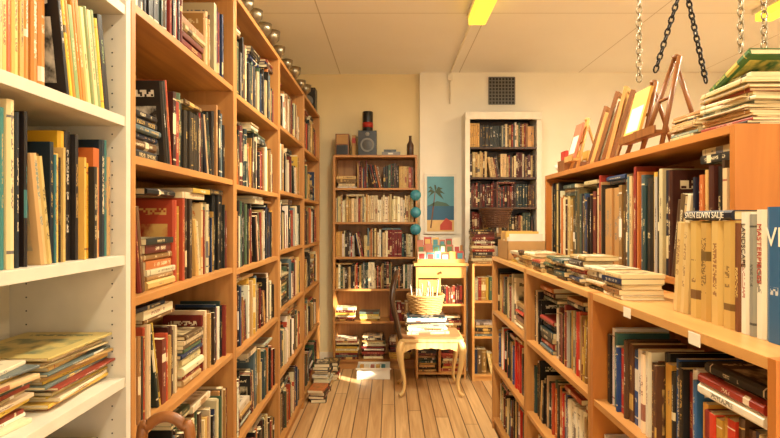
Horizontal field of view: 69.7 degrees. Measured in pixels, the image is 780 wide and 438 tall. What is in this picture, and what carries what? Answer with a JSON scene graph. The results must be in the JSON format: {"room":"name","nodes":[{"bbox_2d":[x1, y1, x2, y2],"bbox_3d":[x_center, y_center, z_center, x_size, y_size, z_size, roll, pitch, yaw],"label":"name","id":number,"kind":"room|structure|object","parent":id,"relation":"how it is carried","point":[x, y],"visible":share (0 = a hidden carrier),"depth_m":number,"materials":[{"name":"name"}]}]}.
{"room":"bookshop","nodes":[
{"label":"bookshop","id":0,"kind":"room"},
{"bbox_2d":[296,74,419,351],"bbox_3d":[1.310,-0.010,5.740,4.580,2.920,0.100,0,0,0],"label":"wall","id":1,"kind":"structure","parent":0,"point":[393,100],"depth_m":5.69,"materials":[{"name":"beige paint"}]},
{"bbox_2d":[320,352,332,358],"bbox_3d":[-0.340,1.400,5.683,1.280,0.100,0.015,0,0,0],"label":"baseboard","id":2,"kind":"structure","parent":1,"relation":"attached to","point":[322,354],"depth_m":5.67,"materials":[{"name":"white paint"}]},
{"bbox_2d":[287,369,499,437],"bbox_3d":[1.310,1.490,0.795,4.780,0.080,9.990,0,0,0],"label":"floor","id":3,"kind":"structure","parent":0,"point":[430,406],"depth_m":4.26,"materials":[{"name":"brown wood"}]},
{"bbox_2d":[0,0,130,437],"bbox_3d":[-0.810,0.240,0.932,0.300,2.420,0.985,0,0,0],"label":"bookcase","id":4,"kind":"object","parent":3,"relation":"on","point":[90,294],"visible":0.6,"depth_m":1.40,"materials":[{"name":"laminate"}]},
{"bbox_2d":[0,0,109,437],"bbox_3d":[-0.790,0.301,0.927,0.222,2.198,0.923,0,0,0],"label":"books","id":5,"kind":"object","parent":4,"relation":"in","point":[55,184],"visible":0.88,"depth_m":1.16,"materials":[{"name":"multicoloured paper"}]},
{"bbox_2d":[0,332,114,436],"bbox_3d":[-0.800,0.336,1.125,0.244,0.120,0.566,0,0,0],"label":"magazine stack","id":6,"kind":"object","parent":4,"relation":"in","point":[39,371],"visible":1,"depth_m":1.18,"materials":[{"name":"paper"}]},
{"bbox_2d":[136,410,195,437],"bbox_3d":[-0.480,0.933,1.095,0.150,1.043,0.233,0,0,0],"label":"chair","id":7,"kind":"object","parent":3,"relation":"on","point":[187,426],"visible":1,"depth_m":1.19,"materials":[{"name":"brown wood"}]},
{"bbox_2d":[131,0,234,437],"bbox_3d":[-0.810,0.240,1.907,0.300,2.420,0.955,0,0,0],"label":"wooden bookcase","id":8,"kind":"object","parent":3,"relation":"on","point":[156,54],"visible":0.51,"depth_m":2.10,"materials":[{"name":"brown wood"}]},
{"bbox_2d":[136,0,226,437],"bbox_3d":[-0.795,0.241,1.905,0.234,2.257,0.899,0,0,0],"label":"books","id":9,"kind":"object","parent":8,"relation":"in","point":[181,233],"visible":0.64,"depth_m":1.88,"materials":[{"name":"paper"}]},
{"bbox_2d":[235,0,278,437],"bbox_3d":[-0.810,0.240,2.865,0.300,2.420,0.955,0,0,0],"label":"wooden bookcase","id":10,"kind":"object","parent":3,"relation":"on","point":[250,31],"visible":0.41,"depth_m":3.08,"materials":[{"name":"brown wood"}]},
{"bbox_2d":[241,0,253,11],"bbox_3d":[-0.720,-1.032,2.800,0.076,0.123,0.078,0,0,0],"label":"goblet","id":11,"kind":"object","parent":10,"relation":"on","point":[248,4],"visible":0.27,"depth_m":2.78,"materials":[{"name":"metal"}]},
{"bbox_2d":[237,26,274,437],"bbox_3d":[-0.800,0.235,2.862,0.246,2.269,0.898,0,0,0],"label":"books","id":12,"kind":"object","parent":10,"relation":"in","point":[255,291],"visible":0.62,"depth_m":2.85,"materials":[{"name":"paper"}]},
{"bbox_2d":[249,8,262,23],"bbox_3d":[-0.720,-1.039,2.980,0.086,0.138,0.087,0,0,0],"label":"goblet","id":13,"kind":"object","parent":10,"relation":"on","point":[256,13],"visible":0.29,"depth_m":2.95,"materials":[{"name":"metal"}]},
{"bbox_2d":[258,22,271,36],"bbox_3d":[-0.720,-1.042,3.200,0.089,0.142,0.090,0,0,0],"label":"goblet","id":14,"kind":"object","parent":10,"relation":"on","point":[266,27],"visible":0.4,"depth_m":3.17,"materials":[{"name":"metal"}]},
{"bbox_2d":[279,57,303,437],"bbox_3d":[-0.810,0.240,3.821,0.300,2.420,0.955,0,0,0],"label":"wooden bookcase","id":15,"kind":"object","parent":3,"relation":"on","point":[289,86],"visible":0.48,"depth_m":4.22,"materials":[{"name":"brown wood"}]},
{"bbox_2d":[266,29,279,46],"bbox_3d":[-0.720,-1.054,3.400,0.104,0.166,0.105,0,0,0],"label":"goblet","id":16,"kind":"object","parent":15,"relation":"on","point":[273,37],"visible":0.46,"depth_m":3.37,"materials":[{"name":"metal"}]},
{"bbox_2d":[273,45,285,57],"bbox_3d":[-0.720,-1.040,3.620,0.087,0.140,0.088,0,0,0],"label":"goblet","id":17,"kind":"object","parent":15,"relation":"on","point":[280,50],"visible":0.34,"depth_m":3.59,"materials":[{"name":"metal"}]},
{"bbox_2d":[281,59,292,69],"bbox_3d":[-0.720,-1.038,3.900,0.084,0.135,0.086,0,0,0],"label":"goblet","id":18,"kind":"object","parent":15,"relation":"on","point":[288,63],"visible":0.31,"depth_m":3.87,"materials":[{"name":"metal"}]},
{"bbox_2d":[280,83,299,434],"bbox_3d":[-0.798,0.254,3.817,0.241,2.231,0.894,0,0,0],"label":"books","id":19,"kind":"object","parent":15,"relation":"in","point":[289,163],"visible":0.36,"depth_m":3.83,"materials":[{"name":"multicoloured paper"}]},
{"bbox_2d":[289,66,300,79],"bbox_3d":[-0.720,-1.052,4.200,0.102,0.164,0.104,0,0,0],"label":"goblet","id":20,"kind":"object","parent":15,"relation":"on","point":[295,71],"visible":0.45,"depth_m":4.16,"materials":[{"name":"metal"}]},
{"bbox_2d":[304,93,319,406],"bbox_3d":[-0.810,0.240,4.779,0.300,2.420,0.955,0,0,0],"label":"wooden bookcase","id":21,"kind":"object","parent":3,"relation":"on","point":[313,163],"visible":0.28,"depth_m":5.23,"materials":[{"name":"brown wood"}]},
{"bbox_2d":[296,79,305,88],"bbox_3d":[-0.720,-1.041,4.500,0.088,0.141,0.090,0,0,0],"label":"goblet","id":22,"kind":"object","parent":21,"relation":"on","point":[301,82],"visible":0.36,"depth_m":4.47,"materials":[{"name":"metal"}]},
{"bbox_2d":[302,84,310,95],"bbox_3d":[-0.720,-1.052,4.750,0.102,0.164,0.104,0,0,0],"label":"goblet","id":23,"kind":"object","parent":21,"relation":"on","point":[307,88],"visible":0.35,"depth_m":4.72,"materials":[{"name":"metal"}]},
{"bbox_2d":[305,109,316,385],"bbox_3d":[-0.795,0.235,4.777,0.250,2.268,0.905,0,0,0],"label":"books","id":24,"kind":"object","parent":21,"relation":"in","point":[310,136],"visible":0.27,"depth_m":4.84,"materials":[{"name":"paper"}]},
{"bbox_2d":[307,88,316,110],"bbox_3d":[-0.733,-1.070,5.048,0.135,0.200,0.145,0,0,0],"label":"loudspeaker","id":25,"kind":"object","parent":21,"relation":"on","point":[312,95],"visible":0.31,"depth_m":4.98,"materials":[{"name":"black plastic"}]},
{"bbox_2d":[308,357,340,402],"bbox_3d":[-0.554,1.333,4.799,0.198,0.232,0.820,0,0,0],"label":"book stack","id":26,"kind":"object","parent":3,"relation":"on","point":[326,370],"depth_m":4.69,"materials":[{"name":"paper"}]},
{"bbox_2d":[356,362,390,378],"bbox_3d":[-0.150,1.397,5.175,0.320,0.105,0.250,0,0,0],"label":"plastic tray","id":27,"kind":"object","parent":3,"relation":"on","point":[365,370],"visible":1,"depth_m":5.06,"materials":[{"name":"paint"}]},
{"bbox_2d":[333,155,416,368],"bbox_3d":[-0.142,0.416,5.540,0.815,2.068,0.280,0,0,0],"label":"bookcase","id":28,"kind":"object","parent":3,"relation":"on","point":[343,165],"visible":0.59,"depth_m":5.67,"materials":[{"name":"brown wood"}]},
{"bbox_2d":[335,134,349,154],"bbox_3d":[-0.465,-0.724,5.518,0.130,0.210,0.164,0,0,0],"label":"drawer box","id":29,"kind":"object","parent":28,"relation":"on","point":[342,141],"visible":0.93,"depth_m":5.44,"materials":[{"name":"brown wood"}]},
{"bbox_2d":[352,135,355,154],"bbox_3d":[-0.352,-0.719,5.519,0.035,0.200,0.121,0,0,0],"label":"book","id":30,"kind":"object","parent":28,"relation":"on","point":[353,136],"visible":0.81,"depth_m":5.46,"materials":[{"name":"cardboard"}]},
{"bbox_2d":[358,130,376,154],"bbox_3d":[-0.220,-0.739,5.511,0.180,0.240,0.178,0,0,0],"label":"loudspeaker","id":31,"kind":"object","parent":28,"relation":"on","point":[367,139],"visible":0.97,"depth_m":5.43,"materials":[{"name":"black plastic"}]},
{"bbox_2d":[362,111,372,129],"bbox_3d":[-0.220,-0.958,5.520,0.106,0.196,0.106,0,0,0],"label":"tin can","id":32,"kind":"object","parent":31,"relation":"on","point":[367,116],"visible":0.88,"depth_m":5.48,"materials":[{"name":"black metal"}]},
{"bbox_2d":[336,160,413,358],"bbox_3d":[-0.155,0.395,5.528,0.774,1.928,0.231,0,0,0],"label":"books","id":33,"kind":"object","parent":28,"relation":"on","point":[391,242],"visible":0.93,"depth_m":5.44,"materials":[{"name":"multicoloured paper"}]},
{"bbox_2d":[407,136,413,154],"bbox_3d":[0.200,-0.719,5.520,0.068,0.200,0.068,0,0,0],"label":"bottle","id":34,"kind":"object","parent":28,"relation":"on","point":[410,147],"visible":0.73,"depth_m":5.49,"materials":[{"name":"brown glass"}]},
{"bbox_2d":[410,190,420,234],"bbox_3d":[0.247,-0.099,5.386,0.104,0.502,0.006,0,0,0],"label":"balls","id":35,"kind":"object","parent":28,"relation":"attached to","point":[415,212],"visible":1,"depth_m":5.38,"materials":[{"name":"teal plastic"}]},
{"bbox_2d":[390,270,466,396],"bbox_3d":[0.309,0.939,4.735,0.626,1.015,0.499,0,0,0],"label":"carved chair","id":36,"kind":"object","parent":3,"relation":"on","point":[454,341],"visible":0.98,"depth_m":4.53,"materials":[{"name":"beige wood"}]},
{"bbox_2d":[404,311,449,334],"bbox_3d":[0.306,0.873,4.737,0.363,0.162,0.255,0,0,-4],"label":"books","id":37,"kind":"object","parent":36,"relation":"on","point":[416,324],"visible":0.97,"depth_m":4.64,"materials":[{"name":"white paper"}]},
{"bbox_2d":[406,279,444,314],"bbox_3d":[0.300,0.651,4.740,0.326,0.278,0.331,0,0,0],"label":"basket","id":38,"kind":"object","parent":37,"relation":"on","point":[427,302],"visible":1,"depth_m":4.63,"materials":[{"name":"beige wicker"}]},
{"bbox_2d":[413,261,468,378],"bbox_3d":[0.463,0.925,5.182,0.495,1.050,0.276,0,0,0],"label":"base cabinet","id":39,"kind":"object","parent":3,"relation":"on","point":[448,274],"visible":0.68,"depth_m":5.07,"materials":[{"name":"yellow wood"}]},
{"bbox_2d":[418,284,461,370],"bbox_3d":[0.451,0.995,5.184,0.414,0.788,0.206,0,0,0],"label":"books","id":40,"kind":"object","parent":39,"relation":"in","point":[426,358],"visible":0.65,"depth_m":5.12,"materials":[{"name":"paper"}]},
{"bbox_2d":[416,237,464,262],"bbox_3d":[0.465,0.286,5.203,0.430,0.229,0.214,0,0,0],"label":"cards","id":41,"kind":"object","parent":39,"relation":"on","point":[434,250],"visible":1,"depth_m":5.19,"materials":[{"name":"multicoloured paper"}]},
{"bbox_2d":[468,261,491,380],"bbox_3d":[0.915,0.925,5.155,0.360,1.050,0.310,0,0,0],"label":"bookcase","id":42,"kind":"object","parent":3,"relation":"on","point":[477,309],"visible":0.39,"depth_m":5.11,"materials":[{"name":"brown wood"}]},
{"bbox_2d":[468,229,494,373],"bbox_3d":[0.899,0.742,5.149,0.339,1.295,0.261,0,0,0],"label":"books","id":43,"kind":"object","parent":42,"relation":"on","point":[481,249],"visible":0.56,"depth_m":5.04,"materials":[{"name":"multicoloured paper"}]},
{"bbox_2d":[478,189,512,227],"bbox_3d":[0.970,-0.101,5.150,0.316,0.357,0.323,0,0,0],"label":"wicker basket","id":44,"kind":"object","parent":43,"relation":"on","point":[493,217],"visible":1,"depth_m":5.05,"materials":[{"name":"brown wicker"}]},
{"bbox_2d":[462,113,541,370],"bbox_3d":[1.081,0.215,5.478,0.728,2.470,0.275,0,0,0],"label":"bookcase","id":45,"kind":"object","parent":3,"relation":"on","point":[535,212],"visible":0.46,"depth_m":5.35,"materials":[{"name":"paint"}]},
{"bbox_2d":[470,122,533,255],"bbox_3d":[1.077,0.070,5.463,0.626,2.000,0.200,0,0,0],"label":"books","id":46,"kind":"object","parent":45,"relation":"in","point":[513,135],"visible":0.48,"depth_m":5.38,"materials":[{"name":"paper"}]},
{"bbox_2d":[465,112,541,118],"bbox_3d":[1.081,-0.985,5.332,0.728,0.070,0.015,0,0,0],"label":"trim","id":47,"kind":"structure","parent":45,"relation":"attached to","point":[468,115],"depth_m":5.33,"materials":[{"name":"white paint"}]},
{"bbox_2d":[492,256,530,437],"bbox_3d":[0.858,0.855,3.421,0.295,1.190,0.955,0,0,0],"label":"wooden bookcase","id":48,"kind":"object","parent":3,"relation":"on","point":[499,318],"visible":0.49,"depth_m":3.85,"materials":[{"name":"brown wood"}]},
{"bbox_2d":[498,268,523,437],"bbox_3d":[0.860,0.853,3.421,0.238,1.033,0.895,0,0,0],"label":"books","id":49,"kind":"object","parent":48,"relation":"in","point":[510,280],"visible":0.4,"depth_m":3.46,"materials":[{"name":"paper"}]},
{"bbox_2d":[498,231,545,259],"bbox_3d":[0.860,0.170,3.680,0.240,0.180,0.320,0,0,0],"label":"box","id":50,"kind":"object","parent":48,"relation":"on","point":[510,240],"visible":0.77,"depth_m":3.54,"materials":[{"name":"brown cardboard"}]},
{"bbox_2d":[525,269,669,437],"bbox_3d":[0.858,0.855,2.465,0.295,1.190,0.955,0,0,0],"label":"wooden bookcase","id":51,"kind":"object","parent":3,"relation":"on","point":[534,352],"visible":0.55,"depth_m":2.82,"materials":[{"name":"brown wood"}]},
{"bbox_2d":[534,284,587,437],"bbox_3d":[0.852,0.847,2.462,0.223,1.045,0.890,0,0,0],"label":"books","id":52,"kind":"object","parent":51,"relation":"in","point":[561,314],"visible":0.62,"depth_m":2.52,"materials":[{"name":"multicoloured paper"}]},
{"bbox_2d":[510,250,665,299],"bbox_3d":[0.851,0.202,2.625,0.259,0.114,1.677,0,0,0],"label":"books","id":53,"kind":"object","parent":51,"relation":"on","point":[595,271],"visible":1,"depth_m":2.09,"materials":[{"name":"paper"}]},
{"bbox_2d":[545,123,779,291],"bbox_3d":[1.170,0.585,2.645,0.320,1.730,2.010,0,0,0],"label":"bookcase","id":54,"kind":"object","parent":3,"relation":"on","point":[754,147],"visible":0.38,"depth_m":1.66,"materials":[{"name":"brown wood"}]},
{"bbox_2d":[558,149,590,171],"bbox_3d":[1.135,-0.349,3.375,0.210,0.137,0.130,0,0,0],"label":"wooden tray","id":55,"kind":"object","parent":54,"relation":"on","point":[562,166],"visible":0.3,"depth_m":3.33,"materials":[{"name":"brown wood"}]},
{"bbox_2d":[564,117,593,168],"bbox_3d":[1.130,-0.434,3.230,0.208,0.301,0.140,0,0,0],"label":"wooden easel","id":56,"kind":"object","parent":54,"relation":"on","point":[580,134],"visible":0.85,"depth_m":3.20,"materials":[{"name":"brown wood"}]},
{"bbox_2d":[586,106,609,164],"bbox_3d":[1.140,-0.442,3.048,0.112,0.321,0.120,0,0,34],"label":"wooden picture frame","id":57,"kind":"object","parent":54,"relation":"on","point":[606,108],"visible":0.35,"depth_m":3.00,"materials":[{"name":"brown wood"}]},
{"bbox_2d":[590,112,608,162],"bbox_3d":[1.135,-0.418,2.988,0.097,0.273,0.160,0,0,34],"label":"wooden picture frame","id":58,"kind":"object","parent":54,"relation":"on","point":[606,113],"visible":0.37,"depth_m":2.92,"materials":[{"name":"brown wood"}]},
{"bbox_2d":[594,91,621,161],"bbox_3d":[1.142,-0.461,2.899,0.123,0.359,0.180,0,0,34],"label":"wooden picture frame","id":59,"kind":"object","parent":54,"relation":"on","point":[617,96],"visible":0.48,"depth_m":2.83,"materials":[{"name":"brown wood"}]},
{"bbox_2d":[600,101,619,160],"bbox_3d":[1.131,-0.428,2.811,0.103,0.292,0.170,0,0,34],"label":"wooden picture frame","id":60,"kind":"object","parent":54,"relation":"on","point":[604,154],"visible":0.21,"depth_m":2.75,"materials":[{"name":"brown wood"}]},
{"bbox_2d":[605,86,630,158],"bbox_3d":[1.120,-0.454,2.721,0.102,0.343,0.170,0,0,34],"label":"wooden picture frame","id":61,"kind":"object","parent":54,"relation":"on","point":[626,90],"visible":0.44,"depth_m":2.65,"materials":[{"name":"brown wood"}]},
{"bbox_2d":[610,89,635,157],"bbox_3d":[1.104,-0.437,2.640,0.167,0.311,0.183,0,0,0],"label":"wooden picture frame","id":62,"kind":"object","parent":54,"relation":"on","point":[616,149],"depth_m":2.58,"materials":[{"name":"brown wood"}]},
{"bbox_2d":[552,144,729,276],"bbox_3d":[1.154,-0.010,2.637,0.268,0.440,1.933,0,0,0],"label":"books","id":63,"kind":"object","parent":54,"relation":"in","point":[635,217],"visible":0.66,"depth_m":2.31,"materials":[{"name":"multicoloured paper"}]},
{"bbox_2d":[619,80,670,153],"bbox_3d":[1.135,-0.444,2.430,0.219,0.320,0.170,0,0,0],"label":"wooden easel","id":64,"kind":"object","parent":54,"relation":"on","point":[638,112],"visible":0.82,"depth_m":2.41,"materials":[{"name":"brown wood"}]},
{"bbox_2d":[633,54,693,149],"bbox_3d":[1.142,-0.472,2.250,0.252,0.378,0.190,0,0,0],"label":"wooden easel","id":65,"kind":"object","parent":54,"relation":"on","point":[644,134],"visible":0.9,"depth_m":2.24,"materials":[{"name":"brown wood"}]},
{"bbox_2d":[668,76,779,140],"bbox_3d":[1.168,-0.352,1.891,0.249,0.143,0.492,0,0,0],"label":"magazine stack","id":66,"kind":"object","parent":54,"relation":"on","point":[748,99],"visible":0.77,"depth_m":1.73,"materials":[{"name":"white paper"}]},
{"bbox_2d":[709,48,779,91],"bbox_3d":[1.175,-0.472,1.807,0.170,0.097,0.214,0,0,0],"label":"book","id":67,"kind":"object","parent":66,"relation":"on","point":[755,61],"visible":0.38,"depth_m":1.75,"materials":[{"name":"green paper"}]},
{"bbox_2d":[590,292,779,437],"bbox_3d":[0.857,0.855,1.508,0.297,1.190,0.955,0,0,0],"label":"wooden bookcase","id":68,"kind":"object","parent":3,"relation":"on","point":[607,312],"visible":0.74,"depth_m":1.68,"materials":[{"name":"orange wood"}]},
{"bbox_2d":[604,327,766,437],"bbox_3d":[0.856,0.854,1.505,0.246,1.030,0.891,0,0,0],"label":"books","id":69,"kind":"object","parent":68,"relation":"in","point":[668,389],"visible":0.94,"depth_m":1.48,"materials":[{"name":"multicoloured paper"}]},
{"bbox_2d":[673,207,779,344],"bbox_3d":[0.892,0.117,1.367,0.196,0.285,0.464,0,0,0],"label":"books","id":70,"kind":"object","parent":68,"relation":"on","point":[727,273],"visible":1,"depth_m":1.31,"materials":[{"name":"beige paper"}]},
{"bbox_2d":[253,0,779,73],"bbox_3d":[1.310,-1.510,0.795,4.780,0.080,9.990,0,0,0],"label":"ceiling","id":71,"kind":"structure","parent":0,"point":[319,36],"depth_m":4.51,"materials":[{"name":"white paint"}]},
{"bbox_2d":[447,25,470,103],"bbox_3d":[0.600,-1.307,4.835,0.050,0.314,1.570,0,0,0],"label":"conduit","id":72,"kind":"object","parent":71,"relation":"attached to","point":[449,76],"depth_m":5.40,"materials":[{"name":"plastic"}]},
{"bbox_2d":[467,0,496,24],"bbox_3d":[0.620,-1.427,3.720,0.140,0.085,0.600,0,0,0],"label":"ceiling lamp","id":73,"kind":"object","parent":71,"relation":"attached to","point":[479,11],"visible":1,"depth_m":3.77,"materials":[{"name":"white paint"}]},
{"bbox_2d":[636,0,641,82],"bbox_3d":[1.050,-1.025,2.360,0.035,0.905,0.036,0,0,0],"label":"hanging chain","id":74,"kind":"object","parent":71,"relation":"hanging from","point":[638,4],"visible":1,"depth_m":2.36,"materials":[{"name":"metal"}]},
{"bbox_2d":[653,0,707,83],"bbox_3d":[1.155,-1.000,2.228,0.198,0.954,0.035,0,0,39],"label":"hanging chain","id":75,"kind":"object","parent":71,"relation":"hanging from","point":[692,19],"visible":1,"depth_m":2.20,"materials":[{"name":"black metal"}]},
{"bbox_2d":[737,0,743,53],"bbox_3d":[1.240,-1.030,1.980,0.035,0.894,0.036,0,0,0],"label":"hanging chain","id":76,"kind":"object","parent":71,"relation":"hanging from","point":[739,1],"visible":1,"depth_m":1.98,"materials":[{"name":"metal"}]},
{"bbox_2d":[760,0,767,47],"bbox_3d":[1.270,-1.010,1.900,0.035,0.934,0.036,0,0,0],"label":"hanging chain","id":77,"kind":"object","parent":71,"relation":"hanging from","point":[766,2],"visible":0.83,"depth_m":1.90,"materials":[{"name":"metal"}]},
{"bbox_2d":[752,0,779,20],"bbox_3d":[2.620,-1.427,3.685,0.140,0.085,0.530,0,0,0],"label":"ceiling lamp","id":78,"kind":"object","parent":71,"relation":"attached to","point":[773,6],"visible":0.94,"depth_m":3.81,"materials":[{"name":"white paint"}]},
{"bbox_2d":[420,73,724,244],"bbox_3d":[1.950,-0.010,5.655,3.300,2.920,0.070,0,0,0],"label":"wall","id":79,"kind":"structure","parent":0,"point":[564,100],"depth_m":5.62,"materials":[{"name":"paint"}]},
{"bbox_2d":[424,174,456,233],"bbox_3d":[0.505,-0.150,5.607,0.320,0.600,0.026,0,0,0],"label":"poster","id":80,"kind":"object","parent":79,"relation":"attached to","point":[440,190],"visible":1,"depth_m":5.60,"materials":[{"name":"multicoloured paper"}]},
{"bbox_2d":[488,77,514,104],"bbox_3d":[1.120,-1.285,5.613,0.268,0.278,0.014,0,0,0],"label":"air vent","id":81,"kind":"object","parent":79,"relation":"in","point":[501,90],"visible":1,"depth_m":5.61,"materials":[{"name":"black plastic"}]}
]}

